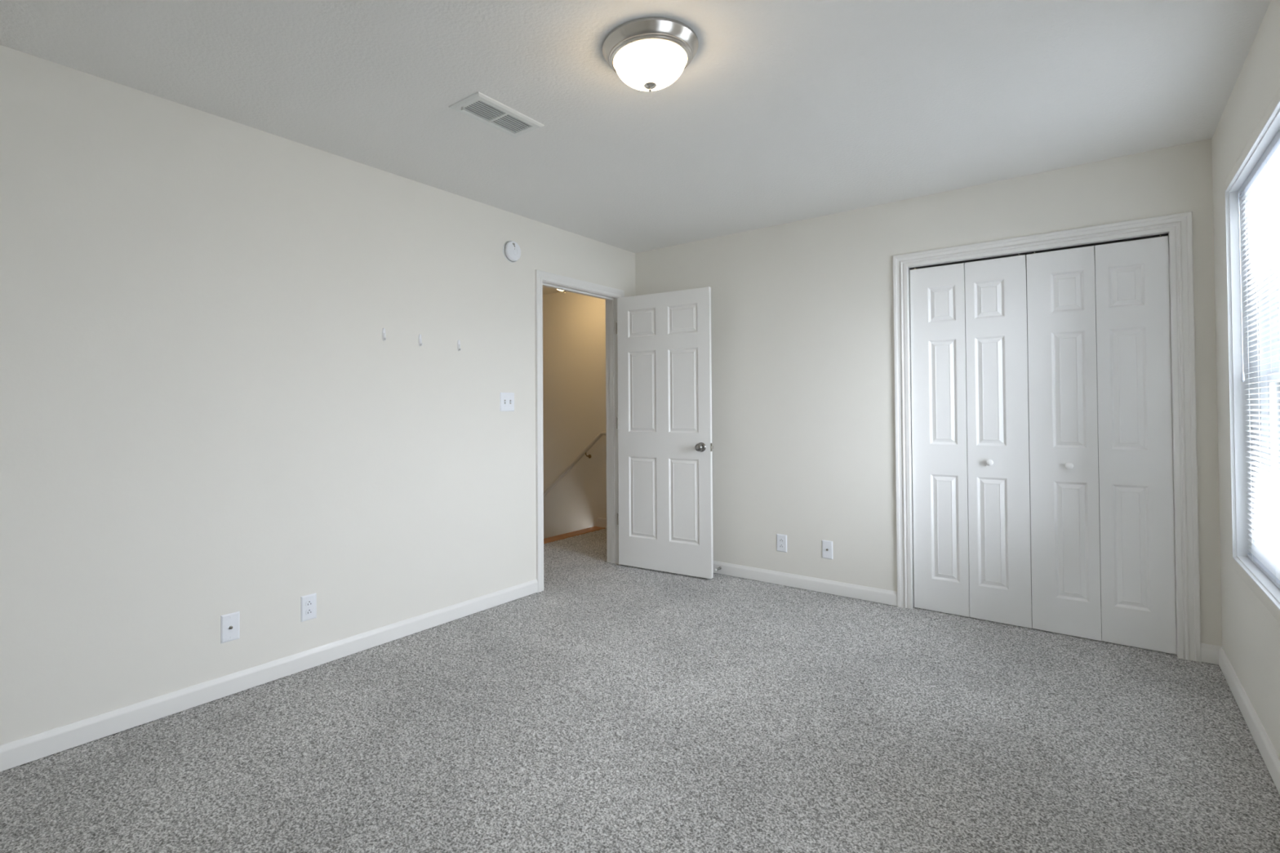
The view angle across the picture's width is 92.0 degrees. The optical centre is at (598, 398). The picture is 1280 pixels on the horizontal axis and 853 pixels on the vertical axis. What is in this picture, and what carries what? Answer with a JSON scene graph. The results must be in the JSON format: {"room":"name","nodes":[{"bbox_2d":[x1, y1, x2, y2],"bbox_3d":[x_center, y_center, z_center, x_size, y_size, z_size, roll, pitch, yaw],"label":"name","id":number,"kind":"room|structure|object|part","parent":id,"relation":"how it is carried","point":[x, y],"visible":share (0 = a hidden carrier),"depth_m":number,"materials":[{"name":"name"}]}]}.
{"room":"empty bedroom","nodes":[
{"label":"empty bedroom","id":0,"kind":"room"},
{"bbox_2d":[0,44,635,745],"bbox_3d":[-0.971,1.306,3.428,0.115,5.300,5.820,-1,-1,39],"label":"wall","id":1,"kind":"structure","parent":0,"point":[207,414],"depth_m":2.61,"materials":[{"name":"paint"}]},
{"bbox_2d":[220,611,239,643],"bbox_3d":[-1.556,0.967,2.608,0.016,0.116,0.072,-1,-1,39],"label":"outlet","id":2,"kind":"object","parent":1,"relation":"attached to","point":[230,623],"visible":1,"depth_m":2.61,"materials":[{"name":"white plastic"}]},
{"bbox_2d":[0,578,537,772],"bbox_3d":[-1.538,1.206,2.626,0.014,0.083,3.618,-1,-1,39],"label":"baseboard","id":3,"kind":"structure","parent":1,"relation":"attached to","point":[20,752],"depth_m":2.59,"materials":[{"name":"white paint"}]},
{"bbox_2d":[301,592,316,622],"bbox_3d":[-1.349,0.971,2.870,0.008,0.116,0.072,-1,-1,39],"label":"power outlet","id":4,"kind":"object","parent":1,"relation":"attached to","point":[308,602],"visible":1,"depth_m":2.87,"materials":[{"name":"white plastic"}]},
{"bbox_2d":[305,608,312,614],"bbox_3d":[-1.347,0.990,2.868,0.002,0.024,0.034,-1,-1,39],"label":"receptacle","id":5,"kind":"object","parent":4,"relation":"attached to","point":[308,611],"depth_m":2.87,"materials":[{"name":"grey plastic"}]},
{"bbox_2d":[305,600,312,606],"bbox_3d":[-1.347,0.951,2.869,0.002,0.024,0.034,-1,-1,39],"label":"receptacle","id":6,"kind":"object","parent":4,"relation":"attached to","point":[308,602],"depth_m":2.87,"materials":[{"name":"grey plastic"}]},
{"bbox_2d":[382,328,386,341],"bbox_3d":[-1.107,-0.334,3.189,0.021,0.067,0.019,-1,-1,39],"label":"wall hook","id":7,"kind":"object","parent":1,"relation":"attached to","point":[384,334],"visible":1,"depth_m":3.19,"materials":[{"name":"white plastic"}]},
{"bbox_2d":[418,333,422,346],"bbox_3d":[-0.969,-0.321,3.359,0.021,0.067,0.019,-1,-1,39],"label":"wall hook","id":8,"kind":"object","parent":1,"relation":"attached to","point":[420,335],"visible":1,"depth_m":3.36,"materials":[{"name":"white plastic"}]},
{"bbox_2d":[457,339,461,351],"bbox_3d":[-0.804,-0.309,3.564,0.021,0.067,0.019,-1,-1,39],"label":"wall hook","id":9,"kind":"object","parent":1,"relation":"attached to","point":[459,341],"visible":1,"depth_m":3.56,"materials":[{"name":"white plastic"}]},
{"bbox_2d":[499,392,514,411],"bbox_3d":[-0.568,0.018,3.851,0.016,0.116,0.118,-1,-1,39],"label":"light switch","id":10,"kind":"object","parent":1,"relation":"attached to","point":[506,399],"visible":1,"depth_m":3.85,"materials":[{"name":"white plastic"}]},
{"bbox_2d":[502,240,520,262],"bbox_3d":[-0.543,-0.930,3.886,0.037,0.134,0.134,-1,-1,39],"label":"smoke detector","id":11,"kind":"object","parent":1,"relation":"attached to","point":[512,249],"visible":1,"depth_m":3.86,"materials":[{"name":"white plastic"}]},
{"bbox_2d":[534,269,624,592],"bbox_3d":[-0.105,0.211,4.419,0.018,2.116,0.965,-1,-1,39],"label":"trim","id":12,"kind":"structure","parent":1,"relation":"attached to","point":[540,276],"depth_m":4.07,"materials":[{"name":"white paint"}]},
{"bbox_2d":[542,280,618,564],"bbox_3d":[-0.156,0.234,4.460,0.117,2.071,0.875,-1,-1,39],"label":"trim","id":13,"kind":"structure","parent":1,"relation":"attached to","point":[611,301],"depth_m":4.77,"materials":[{"name":"white paint"}]},
{"bbox_2d":[605,324,607,559],"bbox_3d":[-0.208,0.213,4.502,0.018,2.116,0.965,-1,-1,39],"label":"trim","id":14,"kind":"structure","parent":1,"relation":"attached to","point":[606,324],"depth_m":4.82,"materials":[{"name":"white paint"}]},
{"bbox_2d":[616,286,713,578],"bbox_3d":[0.469,0.237,4.512,0.780,2.032,0.162,-1,-1,34],"label":"door","id":15,"kind":"structure","parent":1,"relation":"in","point":[664,420],"depth_m":4.48,"materials":[{"name":"white paint"}]},
{"bbox_3d":[0.702,0.338,4.295,0.066,0.066,0.063,-1,-1,34],"label":"knob","id":16,"kind":"part","parent":15,"relation":"part of","materials":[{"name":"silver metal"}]},
{"bbox_2d":[542,291,606,538],"bbox_3d":[-0.930,1.439,7.056,4.385,5.140,0.123,-1,-1,39],"label":"wall","id":17,"kind":"structure","parent":0,"point":[574,324],"depth_m":6.45,"materials":[{"name":"paint"}]},
{"bbox_2d":[543,526,604,543],"bbox_3d":[-0.298,1.310,5.812,0.135,0.054,0.990,-1,-1,39],"label":"trim","id":18,"kind":"structure","parent":17,"relation":"attached to","point":[572,534],"depth_m":5.85,"materials":[{"name":"brown wood"}]},
{"bbox_2d":[543,431,606,497],"bbox_3d":[-1.046,1.580,7.016,3.008,2.477,0.082,-1,-1,39],"label":"handrail","id":19,"kind":"object","parent":17,"relation":"attached to","point":[600,434],"visible":0.34,"depth_m":6.33,"materials":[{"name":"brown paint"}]},
{"bbox_2d":[587,517,606,528],"bbox_3d":[-0.927,2.747,6.952,4.285,3.063,0.014,-1,-1,39],"label":"baseboard","id":20,"kind":"structure","parent":17,"relation":"attached to","point":[601,522],"depth_m":6.20,"materials":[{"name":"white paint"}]},
{"bbox_2d":[0,0,1271,294],"bbox_3d":[-1.388,-1.237,3.790,8.052,0.120,5.820,-1,-1,39],"label":"ceiling","id":21,"kind":"structure","parent":0,"point":[783,111],"depth_m":2.38,"materials":[{"name":"white paint"}]},
{"bbox_2d":[448,91,544,137],"bbox_3d":[-0.427,-1.188,2.615,0.188,0.023,0.372,-1,-1,39],"label":"ceiling vent","id":22,"kind":"object","parent":21,"relation":"in","point":[478,106],"visible":1,"depth_m":2.59,"materials":[{"name":"white metal"}]},
{"bbox_2d":[602,17,698,92],"bbox_3d":[0.176,-1.133,2.121,0.329,0.155,0.329,-1,-1,39],"label":"ceiling light","id":23,"kind":"object","parent":21,"relation":"attached to","point":[647,54],"visible":1,"depth_m":2.03,"materials":[{"name":"white glass"}]},
{"bbox_3d":[0.176,-1.122,2.120,0.247,0.088,0.247,-1,-1,39],"label":"lamp shade","id":24,"kind":"part","parent":23,"relation":"part of","materials":[{"name":"white glass"}]},
{"bbox_2d":[0,528,1279,852],"bbox_3d":[0.241,1.245,2.994,4.289,0.009,4.729,-1,-1,39],"label":"floor","id":25,"kind":"structure","parent":0,"point":[619,708],"depth_m":2.19,"materials":[{"name":"carpet"}]},
{"bbox_2d":[635,138,1222,646],"bbox_3d":[1.618,0.003,3.943,3.302,2.590,0.115,-1,-1,39],"label":"wall","id":26,"kind":"structure","parent":0,"point":[803,442],"depth_m":3.92,"materials":[{"name":"paint"}]},
{"bbox_2d":[776,533,786,552],"bbox_3d":[1.234,0.974,4.165,0.072,0.116,0.008,-1,-1,39],"label":"power outlet","id":27,"kind":"object","parent":26,"relation":"attached to","point":[781,540],"visible":1,"depth_m":4.16,"materials":[{"name":"white plastic"}]},
{"bbox_2d":[713,560,897,606],"bbox_3d":[1.053,1.215,4.304,1.908,0.083,0.014,-1,-1,39],"label":"baseboard","id":28,"kind":"structure","parent":26,"relation":"attached to","point":[840,588],"depth_m":4.03,"materials":[{"name":"white paint"}]},
{"bbox_2d":[822,539,832,559],"bbox_3d":[1.468,0.972,3.970,0.068,0.116,0.016,-1,-1,39],"label":"outlet","id":29,"kind":"object","parent":26,"relation":"attached to","point":[827,546],"visible":1,"depth_m":3.97,"materials":[{"name":"white plastic"}]},
{"bbox_2d":[909,253,1031,628],"bbox_3d":[2.093,0.221,3.506,0.577,2.032,0.067,-1,-1,39],"label":"door","id":30,"kind":"structure","parent":26,"relation":"in","point":[971,450],"depth_m":3.49,"materials":[{"name":"white paint"}]},
{"bbox_3d":[2.169,0.353,3.423,0.036,0.036,0.035,-1,-1,39],"label":"knob","id":31,"kind":"part","parent":30,"relation":"part of","materials":[{"name":"white paint"}]},
{"bbox_2d":[909,233,1168,269],"bbox_3d":[2.320,-0.793,3.359,1.148,0.004,0.024,-1,-1,39],"label":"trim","id":32,"kind":"structure","parent":26,"relation":"attached to","point":[1164,234],"depth_m":3.29,"materials":[{"name":"grey"}]},
{"bbox_2d":[893,211,1200,662],"bbox_3d":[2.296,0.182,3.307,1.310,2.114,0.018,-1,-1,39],"label":"trim","id":33,"kind":"structure","parent":26,"relation":"attached to","point":[1179,226],"depth_m":2.95,"materials":[{"name":"white paint"}]},
{"bbox_2d":[1026,235,1176,654],"bbox_3d":[2.539,0.213,3.146,0.569,2.032,0.067,-1,-1,39],"label":"door","id":34,"kind":"structure","parent":26,"relation":"in","point":[1130,291],"depth_m":3.13,"materials":[{"name":"white paint"}]},
{"bbox_3d":[2.442,0.348,3.203,0.036,0.036,0.035,-1,-1,39],"label":"knob","id":35,"kind":"part","parent":34,"relation":"part of","materials":[{"name":"white paint"}]},
{"bbox_2d":[1200,643,1222,664],"bbox_3d":[2.840,1.184,2.861,0.074,0.083,0.014,-1,-1,39],"label":"baseboard","id":36,"kind":"structure","parent":26,"relation":"attached to","point":[1209,653],"depth_m":2.86,"materials":[{"name":"white paint"}]},
{"bbox_2d":[1211,0,1279,757],"bbox_3d":[1.693,-0.037,1.289,0.150,2.590,5.820,-1,-1,39],"label":"wall","id":37,"kind":"structure","parent":0,"point":[1251,633],"depth_m":2.41,"materials":[{"name":"paint"}]},
{"bbox_2d":[1218,647,1279,795],"bbox_3d":[1.371,1.165,0.995,0.014,0.083,4.736,-1,-1,39],"label":"baseboard","id":38,"kind":"structure","parent":37,"relation":"attached to","point":[1269,755],"depth_m":2.23,"materials":[{"name":"white paint"}]},
{"bbox_2d":[1225,87,1279,623],"bbox_3d":[2.287,-0.108,2.042,0.160,1.602,1.172,-1,-1,39],"label":"window","id":39,"kind":"structure","parent":37,"relation":"in","point":[1261,585],"depth_m":2.46,"materials":[{"name":"paint"}]},
{"bbox_2d":[1237,128,1279,588],"bbox_3d":[2.259,-0.110,2.067,0.045,1.469,1.028,-1,-1,39],"label":"window blind","id":40,"kind":"object","parent":39,"relation":"attached to","point":[1260,191],"visible":1,"depth_m":2.22,"materials":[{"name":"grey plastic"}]},
{"bbox_3d":[2.513,-0.099,2.368,0.027,1.438,0.001,-1,-1,39],"label":"ladder cord","id":41,"kind":"part","parent":40,"relation":"part of","materials":[{"name":"white plastic"}]},
{"bbox_3d":[2.269,0.617,2.051,0.024,0.014,1.028,-1,-1,39],"label":"rail","id":42,"kind":"part","parent":40,"relation":"part of","materials":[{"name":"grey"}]},
{"bbox_3d":[2.265,-0.102,2.061,0.027,1.438,0.001,-1,-1,39],"label":"ladder cord","id":43,"kind":"part","parent":40,"relation":"part of","materials":[{"name":"white fabric"}]},
{"bbox_3d":[2.318,-0.108,2.017,0.080,1.468,1.038,-1,-1,39],"label":"frame","id":44,"kind":"part","parent":39,"relation":"part of","materials":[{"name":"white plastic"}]},
{"bbox_3d":[2.315,0.245,2.016,0.026,0.694,0.970,-1,-1,39],"label":"sash","id":45,"kind":"part","parent":39,"relation":"part of","materials":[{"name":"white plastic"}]},
{"bbox_3d":[2.315,0.245,2.016,0.004,0.626,0.902,-1,-1,39],"label":"glass pane","id":46,"kind":"part","parent":39,"relation":"part of","materials":[{"name":"white"}]},
{"bbox_3d":[2.334,-0.438,2.008,0.026,0.742,0.970,-1,-1,39],"label":"sash","id":47,"kind":"part","parent":39,"relation":"part of","materials":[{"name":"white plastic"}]}
]}

